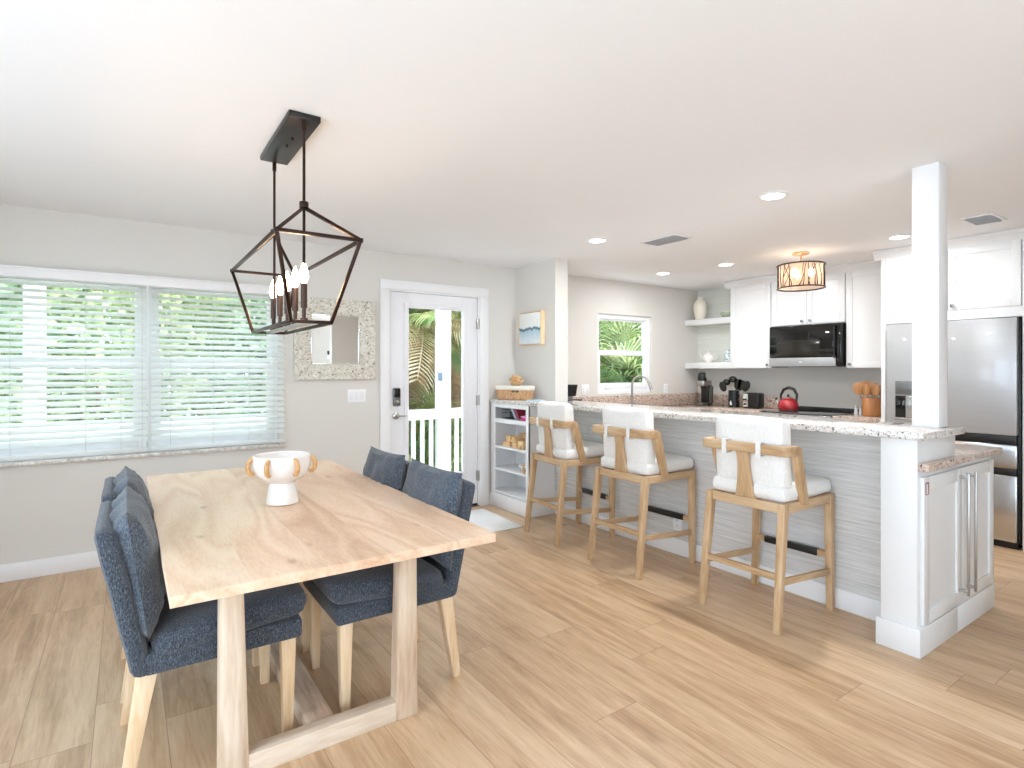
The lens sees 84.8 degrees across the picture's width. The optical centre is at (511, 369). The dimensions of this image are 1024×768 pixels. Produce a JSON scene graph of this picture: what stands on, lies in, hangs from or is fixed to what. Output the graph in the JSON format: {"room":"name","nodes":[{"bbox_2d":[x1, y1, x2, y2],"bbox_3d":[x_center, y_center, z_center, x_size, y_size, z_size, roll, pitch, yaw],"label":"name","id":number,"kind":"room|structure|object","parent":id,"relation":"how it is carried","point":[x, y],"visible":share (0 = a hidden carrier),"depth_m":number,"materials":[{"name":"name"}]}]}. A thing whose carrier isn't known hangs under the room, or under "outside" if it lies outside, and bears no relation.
{"room":"dining room","nodes":[
{"label":"dining room","id":0,"kind":"room"},
{"bbox_2d":[0,204,697,564],"bbox_3d":[-0.854,0.150,5.433,8.450,2.460,0.150,0,0,-35],"label":"wall","id":1,"kind":"structure","parent":0,"point":[47,510],"depth_m":4.65,"materials":[{"name":"beige paint"}]},
{"bbox_2d":[0,278,146,461],"bbox_3d":[-3.147,-0.028,3.865,1.055,1.264,0.075,0,0,-35],"label":"window","id":2,"kind":"structure","parent":1,"relation":"in","point":[90,447],"depth_m":3.97,"materials":[{"name":"white plastic"}]},
{"bbox_2d":[0,275,148,460],"bbox_3d":[-3.082,-0.034,3.761,1.083,1.237,0.072,0,0,-35],"label":"window blind","id":3,"kind":"object","parent":2,"relation":"attached to","point":[85,364],"visible":0.99,"depth_m":3.82,"materials":[{"name":"white plastic"}]},
{"bbox_2d":[0,264,283,295],"bbox_3d":[-2.703,-0.641,4.017,2.080,0.072,0.085,0,0,-35],"label":"blind valance","id":4,"kind":"object","parent":1,"relation":"attached to","point":[5,270],"visible":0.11,"depth_m":3.96,"materials":[{"name":"white paint"}]},
{"bbox_2d":[0,443,286,466],"bbox_3d":[-2.728,0.616,4.055,2.080,0.024,0.075,0,0,-35],"label":"sill","id":5,"kind":"structure","parent":1,"relation":"attached to","point":[214,449],"depth_m":4.03,"materials":[{"name":"stone"}]},
{"bbox_2d":[147,286,277,451],"bbox_3d":[-2.335,-0.028,4.423,0.905,1.264,0.075,0,0,-35],"label":"window","id":6,"kind":"structure","parent":1,"relation":"in","point":[150,443],"depth_m":4.30,"materials":[{"name":"white plastic"}]},
{"bbox_2d":[151,286,284,450],"bbox_3d":[-2.247,-0.034,4.342,0.921,1.237,0.060,0,0,-35],"label":"window blind","id":7,"kind":"object","parent":6,"relation":"attached to","point":[213,411],"visible":0.94,"depth_m":4.30,"materials":[{"name":"plastic"}]},
{"bbox_2d":[0,493,489,582],"bbox_3d":[-2.194,1.323,4.412,4.785,0.115,0.014,0,0,-35],"label":"baseboard","id":8,"kind":"structure","parent":1,"relation":"attached to","point":[87,560],"depth_m":3.77,"materials":[{"name":"white paint"}]},
{"bbox_2d":[294,297,375,379],"bbox_3d":[-1.522,-0.264,4.855,0.698,0.693,0.040,0,0,-35],"label":"wall mirror","id":9,"kind":"object","parent":1,"relation":"attached to","point":[345,349],"visible":0.97,"depth_m":4.85,"materials":[{"name":"tile"}]},
{"bbox_2d":[312,315,357,362],"bbox_3d":[-1.523,-0.263,4.849,0.428,0.438,0.008,0,0,-35],"label":"mirror glass","id":10,"kind":"object","parent":9,"relation":"attached to","point":[337,342],"depth_m":4.85,"materials":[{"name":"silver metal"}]},
{"bbox_2d":[347,389,365,402],"bbox_3d":[-1.376,0.229,4.976,0.166,0.116,0.010,0,0,-35],"label":"light switch","id":11,"kind":"object","parent":1,"relation":"attached to","point":[353,395],"visible":1,"depth_m":4.97,"materials":[{"name":"white plastic"}]},
{"bbox_2d":[380,279,488,505],"bbox_3d":[-0.762,0.275,5.482,1.157,2.210,0.172,0,0,-35],"label":"trim","id":12,"kind":"structure","parent":1,"relation":"attached to","point":[386,285],"depth_m":5.62,"materials":[{"name":"white paint"}]},
{"bbox_2d":[390,291,479,504],"bbox_3d":[-0.728,0.323,5.434,0.952,2.099,0.103,0,0,-35],"label":"door","id":13,"kind":"structure","parent":1,"relation":"in","point":[400,302],"depth_m":5.39,"materials":[{"name":"white paint"}]},
{"bbox_2d":[581,384,588,394],"bbox_3d":[0.852,0.228,6.509,0.116,0.120,0.010,0,0,-35],"label":"light switch","id":14,"kind":"object","parent":1,"relation":"attached to","point":[584,388],"visible":1,"depth_m":6.51,"materials":[{"name":"white plastic"}]},
{"bbox_2d":[597,313,649,393],"bbox_3d":[1.357,-0.194,6.947,0.940,0.963,0.080,0,0,-35],"label":"window","id":15,"kind":"structure","parent":1,"relation":"in","point":[638,387],"depth_m":6.98,"materials":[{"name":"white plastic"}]},
{"bbox_2d":[0,0,1023,290],"bbox_3d":[1.309,-1.180,2.287,8.450,0.200,7.785,0,0,-35],"label":"ceiling","id":16,"kind":"structure","parent":0,"point":[504,133],"depth_m":2.43,"materials":[{"name":"paint"}]},
{"bbox_2d":[230,109,362,334],"bbox_3d":[-1.043,-0.634,2.611,0.337,0.892,1.077,0,0,-35],"label":"lantern pendant","id":17,"kind":"object","parent":16,"relation":"hanging from","point":[296,127],"visible":1,"depth_m":2.45,"materials":[{"name":"grey metal"}]},
{"bbox_2d":[586,238,607,242],"bbox_3d":[0.709,-1.077,4.669,0.184,0.009,0.184,0,0,-35],"label":"recessed light","id":18,"kind":"object","parent":16,"relation":"in","point":[591,240],"visible":1,"depth_m":4.66,"materials":[{"name":"white paint"}]},
{"bbox_2d":[640,234,692,245],"bbox_3d":[1.276,-1.071,4.652,0.225,0.017,0.370,0,0,-35],"label":"ceiling vent","id":19,"kind":"object","parent":16,"relation":"in","point":[672,238],"visible":1,"depth_m":4.61,"materials":[{"name":"metal"}]},
{"bbox_2d":[757,191,789,200],"bbox_3d":[1.617,-1.077,3.473,0.184,0.009,0.184,0,0,-35],"label":"recessed light","id":20,"kind":"object","parent":16,"relation":"in","point":[773,195],"visible":1,"depth_m":3.46,"materials":[{"name":"white paint"}]},
{"bbox_2d":[776,251,825,291],"bbox_3d":[2.666,-0.914,5.177,0.409,0.330,0.409,0,0,-35],"label":"drum light","id":21,"kind":"object","parent":16,"relation":"attached to","point":[798,276],"visible":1,"depth_m":5.04,"materials":[{"name":"fabric"}]},
{"bbox_2d":[886,234,911,239],"bbox_3d":[3.138,-1.077,4.543,0.184,0.009,0.184,0,0,-35],"label":"recessed light","id":22,"kind":"object","parent":16,"relation":"in","point":[900,236],"visible":0.98,"depth_m":4.54,"materials":[{"name":"white paint"}]},
{"bbox_2d":[959,213,1006,225],"bbox_3d":[3.370,-1.071,4.011,0.300,0.017,0.190,0,0,-35],"label":"ceiling vent","id":23,"kind":"object","parent":16,"relation":"in","point":[990,217],"visible":1,"depth_m":3.99,"materials":[{"name":"metal"}]},
{"bbox_2d":[0,504,1023,767],"bbox_3d":[1.309,1.430,2.287,8.450,0.100,7.785,0,0,-35],"label":"floor","id":24,"kind":"structure","parent":0,"point":[567,659],"depth_m":2.50,"materials":[{"name":"brown wood"}]},
{"bbox_2d":[101,476,258,703],"bbox_3d":[-1.529,0.943,2.658,0.666,0.874,0.542,0,0,-35],"label":"dining chair","id":25,"kind":"object","parent":24,"relation":"on","point":[108,494],"visible":0.1,"depth_m":2.41,"materials":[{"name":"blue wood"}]},
{"bbox_2d":[113,466,153,520],"bbox_3d":[-1.704,0.672,2.536,0.175,0.436,0.547,0,0,-35],"label":"throw pillow","id":26,"kind":"object","parent":25,"relation":"on","point":[127,476],"visible":0.3,"depth_m":2.42,"materials":[{"name":"fabric"}]},
{"bbox_2d":[94,501,306,767],"bbox_3d":[-1.186,0.943,2.159,0.666,0.874,0.542,0,0,-35],"label":"dining chair","id":27,"kind":"object","parent":24,"relation":"on","point":[182,636],"visible":0.61,"depth_m":1.92,"materials":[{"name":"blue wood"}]},
{"bbox_2d":[110,485,165,640],"bbox_3d":[-1.364,0.672,2.035,0.182,0.431,0.544,0,0,-35],"label":"throw pillow","id":28,"kind":"object","parent":27,"relation":"on","point":[135,529],"visible":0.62,"depth_m":1.85,"materials":[{"name":"fabric"}]},
{"bbox_2d":[150,583,306,653],"bbox_3d":[-1.124,0.901,2.202,0.515,0.145,0.542,0,0,-35],"label":"seat cushion","id":29,"kind":"object","parent":27,"relation":"on","point":[271,614],"depth_m":2.01,"materials":[{"name":"fabric"}]},
{"bbox_2d":[147,460,495,767],"bbox_3d":[-1.099,1.000,2.703,1.057,0.760,2.125,0,0,-35],"label":"dining table","id":30,"kind":"object","parent":24,"relation":"on","point":[218,536],"visible":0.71,"depth_m":2.14,"materials":[{"name":"brown wood"}]},
{"bbox_2d":[245,451,316,505],"bbox_3d":[-1.078,0.507,2.615,0.302,0.226,0.309,0,0,-35],"label":"pedestal bowl","id":31,"kind":"object","parent":30,"relation":"on","point":[281,469],"visible":1,"depth_m":2.55,"materials":[{"name":"white ceramic"}]},
{"bbox_2d":[299,460,409,652],"bbox_3d":[-0.923,0.943,3.072,0.666,0.874,0.542,0,0,-35],"label":"dining chair","id":32,"kind":"object","parent":24,"relation":"on","point":[304,614],"visible":0.02,"depth_m":2.73,"materials":[{"name":"fabric"}]},
{"bbox_2d":[363,446,405,491],"bbox_3d":[-0.742,0.672,3.198,0.163,0.436,0.547,0,0,-35],"label":"throw pillow","id":33,"kind":"object","parent":32,"relation":"on","point":[389,469],"visible":0.39,"depth_m":3.07,"materials":[{"name":"fabric"}]},
{"bbox_2d":[303,479,474,712],"bbox_3d":[-0.580,0.943,2.574,0.666,0.874,0.542,0,0,-35],"label":"dining chair","id":34,"kind":"object","parent":24,"relation":"on","point":[348,598],"visible":0.51,"depth_m":2.35,"materials":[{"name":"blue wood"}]},
{"bbox_2d":[312,557,442,603],"bbox_3d":[-0.642,0.901,2.531,0.515,0.145,0.542,0,0,-35],"label":"seat cushion","id":35,"kind":"object","parent":34,"relation":"on","point":[373,585],"depth_m":2.30,"materials":[{"name":"fabric"}]},
{"bbox_2d":[402,458,462,571],"bbox_3d":[-0.399,0.672,2.699,0.162,0.426,0.540,0,0,-35],"label":"throw pillow","id":36,"kind":"object","parent":34,"relation":"on","point":[441,489],"visible":0.51,"depth_m":2.56,"materials":[{"name":"fabric"}]},
{"bbox_2d":[469,509,522,531],"bbox_3d":[-0.458,1.375,5.028,0.885,0.008,0.795,0,0,-35],"label":"door mat","id":37,"kind":"object","parent":24,"relation":"on","point":[490,521],"visible":0.44,"depth_m":5.08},
{"bbox_2d":[489,399,554,517],"bbox_3d":[0.091,0.839,5.576,0.330,1.082,0.671,0,0,-35],"label":"bookcase","id":38,"kind":"object","parent":24,"relation":"on","point":[509,485],"visible":0.77,"depth_m":5.56,"materials":[{"name":"white paint"}]},
{"bbox_2d":[496,385,534,399],"bbox_3d":[0.029,0.227,5.640,0.408,0.142,0.122,0,0,35],"label":"lidded basket","id":39,"kind":"object","parent":38,"relation":"on","point":[508,392],"visible":0.98,"depth_m":5.58,"materials":[{"name":"brown wicker"}]},
{"bbox_2d":[509,375,523,385],"bbox_3d":[0.043,0.106,5.628,0.135,0.114,0.176,0,0,-35],"label":"knot","id":40,"kind":"object","parent":39,"relation":"on","point":[516,380],"visible":1,"depth_m":5.58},
{"bbox_2d":[514,409,525,419],"bbox_3d":[0.112,0.427,5.466,0.160,0.118,0.095,0,0,-35],"label":"book","id":41,"kind":"object","parent":38,"relation":"on","point":[519,412],"visible":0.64,"depth_m":5.43,"materials":[{"name":"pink paper"}]},
{"bbox_2d":[524,401,614,546],"bbox_3d":[0.487,0.822,4.721,0.606,1.119,0.536,0,0,-30],"label":"bar stool","id":42,"kind":"object","parent":24,"relation":"on","point":[559,435],"visible":0.89,"depth_m":4.57,"materials":[{"name":"wood"}]},
{"bbox_2d":[537,401,574,448],"bbox_3d":[0.360,0.463,4.649,0.126,0.399,0.437,0,0,-30],"label":"cushion","id":43,"kind":"object","parent":42,"relation":"on","point":[557,438],"depth_m":4.54,"materials":[{"name":"beige fabric"}]},
{"bbox_2d":[536,440,604,459],"bbox_3d":[0.528,0.670,4.745,0.510,0.105,0.470,0,0,-30],"label":"seat cushion","id":44,"kind":"object","parent":42,"relation":"on","point":[546,450],"depth_m":4.56,"materials":[{"name":"beige fabric"}]},
{"bbox_2d":[587,406,695,579],"bbox_3d":[0.939,0.822,4.051,0.606,1.119,0.536,0,0,-35],"label":"bar stool","id":45,"kind":"object","parent":24,"relation":"on","point":[631,443],"visible":1,"depth_m":3.90,"materials":[{"name":"beige fabric"}]},
{"bbox_2d":[602,406,654,462],"bbox_3d":[0.819,0.463,3.969,0.126,0.399,0.437,0,0,-35],"label":"cushion","id":46,"kind":"object","parent":45,"relation":"on","point":[634,450],"depth_m":3.88,"materials":[{"name":"beige fabric"}]},
{"bbox_2d":[601,453,692,475],"bbox_3d":[0.978,0.670,4.079,0.510,0.105,0.470,0,0,-35],"label":"seat cushion","id":47,"kind":"object","parent":45,"relation":"on","point":[613,464],"depth_m":3.91,"materials":[{"name":"beige fabric"}]},
{"bbox_2d":[555,410,957,658],"bbox_3d":[1.272,0.859,4.096,0.502,1.043,3.107,0,0,-35],"label":"base cabinet","id":48,"kind":"object","parent":24,"relation":"on","point":[875,481],"visible":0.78,"depth_m":3.23,"materials":[{"name":"white paint"}]},
{"bbox_2d":[673,518,681,530],"bbox_3d":[1.238,1.145,4.201,0.008,0.120,0.080,0,0,-35],"label":"wall outlet","id":49,"kind":"object","parent":48,"relation":"attached to","point":[677,523],"visible":0.7,"depth_m":4.20,"materials":[{"name":"white plastic"}]},
{"bbox_2d":[531,401,964,440],"bbox_3d":[1.288,0.320,4.098,0.543,0.035,3.124,0,0,-35],"label":"countertop","id":50,"kind":"structure","parent":48,"relation":"on","point":[895,430],"depth_m":3.23,"materials":[{"name":"stone"}]},
{"bbox_2d":[912,162,946,427],"bbox_3d":[2.224,-0.389,2.987,0.120,1.382,0.122,0,0,-35],"label":"trim column","id":51,"kind":"structure","parent":50,"relation":"on","point":[929,181],"depth_m":2.95,"materials":[{"name":"white paint"}]},
{"bbox_2d":[698,414,834,635],"bbox_3d":[1.487,0.822,3.278,0.606,1.119,0.536,0,0,-35],"label":"bar stool","id":52,"kind":"object","parent":24,"relation":"on","point":[752,455],"visible":1,"depth_m":3.14,"materials":[{"name":"brown wood"}]},
{"bbox_2d":[715,414,791,486],"bbox_3d":[1.367,0.463,3.195,0.126,0.399,0.437,0,0,-35],"label":"cushion","id":53,"kind":"object","parent":52,"relation":"on","point":[765,471],"depth_m":3.12,"materials":[{"name":"beige fabric"}]},
{"bbox_2d":[713,473,830,502],"bbox_3d":[1.526,0.670,3.305,0.510,0.105,0.470,0,0,-35],"label":"seat cushion","id":54,"kind":"object","parent":52,"relation":"on","point":[746,489],"depth_m":3.13,"materials":[{"name":"beige fabric"}]},
{"bbox_2d":[760,406,858,417],"bbox_3d":[3.221,0.897,6.099,0.673,0.965,0.756,0,0,-35],"label":"range","id":55,"kind":"object","parent":24,"relation":"on","point":[810,411],"visible":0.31,"depth_m":6.06,"materials":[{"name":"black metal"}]},
{"bbox_2d":[775,386,798,410],"bbox_3d":[3.069,0.315,6.235,0.210,0.275,0.218,0,0,2],"label":"kettle","id":56,"kind":"object","parent":55,"relation":"on","point":[787,403],"visible":1,"depth_m":6.17,"materials":[{"name":"red metal"}]},
{"bbox_2d":[760,409,858,415],"bbox_3d":[3.221,0.459,6.099,0.600,0.012,0.756,0,0,-35],"label":"cooktop","id":57,"kind":"object","parent":55,"relation":"in","point":[801,412],"depth_m":6.02,"materials":[{"name":"grey glass"}]},
{"bbox_2d":[881,238,1023,550],"bbox_3d":[3.961,0.188,4.873,0.849,2.385,1.041,0,0,-35],"label":"refrigerator surround","id":58,"kind":"object","parent":24,"relation":"on","point":[986,281],"visible":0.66,"depth_m":4.54,"materials":[{"name":"white paint"}]},
{"bbox_2d":[886,317,1022,549],"bbox_3d":[3.935,0.485,4.876,0.829,1.790,0.905,0,0,-35],"label":"refrigerator","id":59,"kind":"object","parent":24,"relation":"on","point":[985,356],"visible":0.53,"depth_m":4.42,"materials":[{"name":"silver metal"}]},
{"bbox_2d":[920,457,994,631],"bbox_3d":[1.548,0.933,4.223,1.012,0.893,3.095,0,0,-35],"label":"base cabinet","id":60,"kind":"object","parent":24,"relation":"on","point":[957,504],"visible":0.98,"depth_m":2.94,"materials":[{"name":"white paint"}]},
{"bbox_2d":[918,443,1002,471],"bbox_3d":[1.514,0.468,4.270,1.065,0.035,3.180,0,0,-35],"label":"countertop","id":61,"kind":"structure","parent":60,"relation":"on","point":[964,453],"depth_m":2.99,"materials":[{"name":"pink stone"}]},
{"bbox_3d":[3.614,0.938,5.584,0.613,0.883,0.519,0,0,-35],"label":"base cabinet","id":62,"kind":"object","parent":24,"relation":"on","visible":0},
{"bbox_2d":[832,414,880,420],"bbox_3d":[3.611,0.477,5.583,0.619,0.035,0.522,0,0,-35],"label":"countertop","id":63,"kind":"structure","parent":62,"relation":"on","point":[849,416],"depth_m":5.47,"materials":[{"name":"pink stone"}]},
{"bbox_2d":[862,397,880,416],"bbox_3d":[3.591,0.369,5.595,0.172,0.182,0.172,0,0,-35],"label":"crock","id":64,"kind":"object","parent":63,"relation":"on","point":[871,407],"visible":0.91,"depth_m":5.53,"materials":[{"name":"ceramic"}]},
{"bbox_2d":[853,383,861,399],"bbox_3d":[3.517,0.284,5.662,0.021,0.312,0.139,0,0,-42],"label":"utensil","id":65,"kind":"object","parent":64,"relation":"in","point":[856,387],"visible":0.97,"depth_m":5.67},
{"bbox_2d":[861,384,869,397],"bbox_3d":[3.528,0.289,5.598,0.082,0.299,0.041,0,0,32],"label":"utensil","id":66,"kind":"object","parent":64,"relation":"in","point":[865,390],"visible":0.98,"depth_m":5.59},
{"bbox_2d":[870,384,879,397],"bbox_3d":[3.587,0.289,5.540,0.031,0.299,0.083,0,0,-17],"label":"utensil","id":67,"kind":"object","parent":64,"relation":"in","point":[875,390],"visible":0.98,"depth_m":5.54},
{"bbox_3d":[1.570,0.938,6.628,1.500,0.883,0.626,0,0,-35],"label":"base cabinet","id":68,"kind":"object","parent":24,"relation":"on","visible":0},
{"bbox_2d":[573,393,783,412],"bbox_3d":[1.724,0.403,6.325,2.889,0.185,1.299,0,0,-35],"label":"countertop","id":69,"kind":"structure","parent":68,"relation":"on","point":[678,400],"depth_m":7.07,"materials":[{"name":"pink stone"}]},
{"bbox_2d":[568,384,581,400],"bbox_3d":[0.644,0.307,6.026,0.200,0.305,0.140,0,0,-35],"label":"coffee grinder","id":70,"kind":"object","parent":69,"relation":"on","point":[572,388],"visible":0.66,"depth_m":5.97,"materials":[{"name":"black plastic"}]},
{"bbox_2d":[630,375,652,404],"bbox_3d":[1.554,0.261,6.719,0.283,0.397,0.114,0,0,27],"label":"kitchen faucet","id":71,"kind":"object","parent":69,"relation":"on","point":[636,377],"visible":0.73,"depth_m":6.72,"materials":[{"name":"silver metal"}]},
{"bbox_2d":[696,370,712,405],"bbox_3d":[2.506,0.231,7.296,0.200,0.458,0.153,0,0,-35],"label":"coffee machine","id":72,"kind":"object","parent":69,"relation":"on","point":[706,385],"visible":1,"depth_m":7.26,"materials":[{"name":"black plastic"}]},
{"bbox_2d":[728,390,739,406],"bbox_3d":[2.747,0.356,6.944,0.135,0.208,0.132,0,0,-35],"label":"utensil crock","id":73,"kind":"object","parent":69,"relation":"on","point":[733,396],"visible":0.94,"depth_m":6.89,"materials":[{"name":"black plastic"}]},
{"bbox_2d":[739,381,749,398],"bbox_3d":[2.815,0.290,6.848,0.018,0.320,0.205,0,0,-35],"label":"utensil","id":74,"kind":"object","parent":73,"relation":"in","point":[746,385],"visible":1,"depth_m":6.81,"materials":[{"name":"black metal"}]},
{"bbox_2d":[743,392,763,408],"bbox_3d":[2.882,0.365,6.710,0.155,0.190,0.210,0,0,-35],"label":"toaster","id":75,"kind":"object","parent":69,"relation":"on","point":[752,400],"visible":1,"depth_m":6.65,"materials":[{"name":"black plastic"}]},
{"bbox_2d":[515,258,567,496],"bbox_3d":[0.290,0.150,5.719,0.155,2.460,0.675,0,0,-35],"label":"wall partition","id":76,"kind":"structure","parent":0,"point":[543,285],"depth_m":5.50,"materials":[{"name":"beige paint"}]},
{"bbox_2d":[518,310,544,345],"bbox_3d":[0.195,-0.418,5.673,0.051,0.333,0.383,0,0,-35],"label":"wall art","id":77,"kind":"object","parent":76,"relation":"attached to","point":[531,325],"visible":1,"depth_m":5.63,"materials":[{"name":"paper"}]},
{"bbox_2d":[698,287,729,362],"bbox_3d":[2.755,-0.550,7.372,0.006,1.060,0.745,0,0,-35],"label":"wall niche","id":78,"kind":"object","parent":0,"point":[715,339],"visible":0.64,"depth_m":7.45,"materials":[{"name":"paint"}]},
{"bbox_2d":[685,317,729,326],"bbox_3d":[2.639,-0.625,7.292,0.273,0.075,0.742,0,0,-35],"label":"floating shelf","id":79,"kind":"object","parent":78,"relation":"attached to","point":[721,320],"visible":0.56,"depth_m":7.25,"materials":[{"name":"white paint"}]},
{"bbox_2d":[693,297,707,319],"bbox_3d":[2.499,-0.815,7.448,0.184,0.302,0.184,0,0,-35],"label":"ceramic vase","id":80,"kind":"object","parent":79,"relation":"on","point":[700,307],"visible":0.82,"depth_m":7.38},
{"bbox_2d":[685,362,729,368],"bbox_3d":[2.639,-0.059,7.292,0.273,0.078,0.742,0,0,-35],"label":"floating shelf","id":81,"kind":"object","parent":78,"relation":"attached to","point":[702,365],"visible":0.76,"depth_m":7.24,"materials":[{"name":"white paint"}]},
{"bbox_2d":[699,350,717,361],"bbox_3d":[2.567,-0.177,7.338,0.160,0.158,0.250,0,0,-5],"label":"teapot","id":82,"kind":"object","parent":81,"relation":"on","point":[708,357],"visible":0.86,"depth_m":7.28,"materials":[{"name":"white ceramic"}]},
{"bbox_2d":[698,367,880,408],"bbox_3d":[4.771,0.150,4.577,0.150,2.460,7.635,0,0,-35],"label":"wall","id":83,"kind":"structure","parent":0,"point":[814,386],"depth_m":6.44,"materials":[{"name":"beige paint"}]},
{"bbox_2d":[730,283,788,367],"bbox_3d":[2.953,-0.512,6.731,0.404,0.985,0.535,0,0,-35],"label":"upper cabinet","id":84,"kind":"object","parent":83,"relation":"attached to","point":[751,305],"visible":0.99,"depth_m":6.62,"materials":[{"name":"white paint"}]},
{"bbox_2d":[772,273,845,326],"bbox_3d":[3.334,-0.749,6.178,0.404,0.513,0.803,0,0,-35],"label":"upper cabinet","id":85,"kind":"object","parent":83,"relation":"attached to","point":[827,305],"visible":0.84,"depth_m":6.02,"materials":[{"name":"white paint"}]},
{"bbox_2d":[769,323,845,366],"bbox_3d":[3.308,-0.261,6.162,0.462,0.451,0.775,0,0,-35],"label":"microwave","id":86,"kind":"object","parent":85,"relation":"attached to","point":[815,345],"visible":0.96,"depth_m":6.00,"materials":[{"name":"black plastic"}]},
{"bbox_2d":[846,268,880,367],"bbox_3d":[3.706,-0.512,5.638,0.404,0.985,0.506,0,0,-35],"label":"upper cabinet","id":87,"kind":"object","parent":83,"relation":"attached to","point":[863,287],"visible":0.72,"depth_m":5.61,"materials":[{"name":"white paint"}]},
{"bbox_2d":[724,227,1023,288],"bbox_3d":[3.417,-1.036,5.655,0.860,0.083,2.945,0,0,-35],"label":"crown molding","id":88,"kind":"structure","parent":83,"relation":"attached to","point":[1012,234],"depth_m":4.98,"materials":[{"name":"white paint"}]},
{"label":"outside","id":89,"kind":"structure","parent":0,"visible":0},
{"bbox_3d":[-4.016,1.805,12.015,25.000,0.150,11.650,0,0,-35],"label":"ground","id":90,"kind":"structure","parent":89,"visible":0},
{"bbox_2d":[0,283,104,442],"bbox_3d":[-5.608,0.053,6.201,1.852,3.362,2.238,0,0,-33],"label":"shrub","id":91,"kind":"object","parent":90,"relation":"on","point":[3,285],"visible":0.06,"depth_m":5.96,"materials":[{"name":"green plant"}]},
{"bbox_2d":[0,289,131,419],"bbox_3d":[-6.296,-0.626,7.514,2.810,4.777,2.760,0,0,11],"label":"shrub","id":92,"kind":"object","parent":90,"relation":"on","point":[102,310],"visible":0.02,"depth_m":7.23,"materials":[{"name":"green plant"}]},
{"bbox_2d":[0,285,207,440],"bbox_3d":[-4.596,0.081,6.268,1.932,3.344,1.967,0,0,39],"label":"shrub","id":93,"kind":"object","parent":90,"relation":"on","point":[53,288],"visible":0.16,"depth_m":6.00,"materials":[{"name":"green plant"}]},
{"bbox_2d":[104,296,263,415],"bbox_3d":[-4.658,-0.556,8.920,3.052,4.584,2.526,0,0,-30],"label":"shrub","id":94,"kind":"object","parent":90,"relation":"on","point":[190,296],"visible":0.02,"depth_m":8.32,"materials":[{"name":"green plant"}]},
{"bbox_2d":[115,293,266,433],"bbox_3d":[-3.949,0.159,7.122,1.840,3.185,1.873,0,0,-35],"label":"shrub","id":95,"kind":"object","parent":90,"relation":"on","point":[161,295],"visible":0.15,"depth_m":6.77,"materials":[{"name":"green plant"}]},
{"bbox_2d":[195,298,266,415],"bbox_3d":[-3.195,0.206,7.285,2.035,3.056,1.684,0,0,14],"label":"shrub","id":96,"kind":"object","parent":90,"relation":"on","point":[230,299],"visible":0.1,"depth_m":6.87,"materials":[{"name":"green plant"}]},
{"bbox_2d":[235,300,266,412],"bbox_3d":[-2.821,0.053,8.134,1.852,3.362,2.238,0,0,29],"label":"shrub","id":97,"kind":"object","parent":90,"relation":"on","point":[257,300],"visible":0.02,"depth_m":7.45,"materials":[{"name":"green plant"}]},
{"bbox_2d":[409,308,460,460],"bbox_3d":[-1.374,0.142,8.262,3.052,3.185,2.839,0,0,9],"label":"palm tree","id":98,"kind":"object","parent":90,"relation":"on","point":[418,320],"visible":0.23,"depth_m":7.60,"materials":[{"name":"green plant"}]},
{"bbox_2d":[409,381,460,464],"bbox_3d":[-1.157,0.917,8.054,1.780,1.626,2.278,0,0,-35],"label":"shrub","id":99,"kind":"object","parent":90,"relation":"on","point":[431,401],"visible":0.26,"depth_m":7.79,"materials":[{"name":"green plant"}]},
{"bbox_2d":[409,366,460,469],"bbox_3d":[-1.647,0.675,9.302,3.162,2.179,3.133,0,0,-35],"label":"palm tree","id":100,"kind":"object","parent":90,"relation":"on","point":[431,388],"visible":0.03,"depth_m":8.18,"materials":[{"name":"green plant"}]},
{"bbox_2d":[421,311,460,470],"bbox_3d":[-0.824,-0.074,8.317,3.068,3.643,3.151,0,0,-35],"label":"palm tree","id":101,"kind":"object","parent":90,"relation":"on","point":[455,380],"visible":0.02,"depth_m":8.44,"materials":[{"name":"green plant"}]},
{"bbox_2d":[433,441,460,471],"bbox_3d":[-0.699,1.380,7.904,0.886,0.746,0.719,0,0,3],"label":"shrub","id":102,"kind":"object","parent":90,"relation":"on","point":[452,448],"visible":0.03,"depth_m":7.83,"materials":[{"name":"green plant"}]},
{"bbox_2d":[599,320,626,382],"bbox_3d":[1.173,0.324,9.376,2.754,2.813,2.511,0,0,-35],"label":"shrub","id":103,"kind":"object","parent":90,"relation":"on","point":[602,335],"visible":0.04,"depth_m":8.85,"materials":[{"name":"green plant"}]},
{"bbox_2d":[599,321,641,382],"bbox_3d":[2.097,0.216,9.998,2.972,3.027,2.496,0,0,-35],"label":"shrub","id":104,"kind":"object","parent":90,"relation":"on","point":[630,333],"visible":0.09,"depth_m":9.73,"materials":[{"name":"green plant"}]},
{"bbox_2d":[600,335,641,382],"bbox_3d":[1.946,0.568,8.862,2.264,2.324,2.473,0,0,-35],"label":"shrub","id":105,"kind":"object","parent":90,"relation":"on","point":[625,368],"visible":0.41,"depth_m":8.51,"materials":[{"name":"green plant"}]},
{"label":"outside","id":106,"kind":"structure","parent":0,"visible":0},
{"bbox_3d":[-3.086,1.432,4.751,8.300,0.035,1.246,0,0,-35],"label":"floor","id":107,"kind":"structure","parent":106,"visible":0},
{"bbox_2d":[23,285,45,441],"bbox_3d":[-4.012,-0.102,4.717,0.165,3.035,0.180,0,0,-35],"label":"porch post","id":108,"kind":"object","parent":107,"relation":"on","point":[24,286],"visible":0.02,"depth_m":4.66,"materials":[{"name":"white paint"}]},
{"bbox_2d":[0,408,460,471],"bbox_3d":[-3.367,0.912,5.160,8.300,0.875,0.090,0,0,-35],"label":"porch railing","id":109,"kind":"object","parent":107,"relation":"on","point":[422,415],"visible":0.16,"depth_m":6.67,"materials":[{"name":"white paint"}]},
{"bbox_2d":[435,310,450,470],"bbox_3d":[-0.848,-0.102,6.893,0.175,3.035,0.180,0,0,-35],"label":"porch post","id":110,"kind":"object","parent":107,"relation":"on","point":[442,317],"visible":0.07,"depth_m":6.84,"materials":[{"name":"white paint"}]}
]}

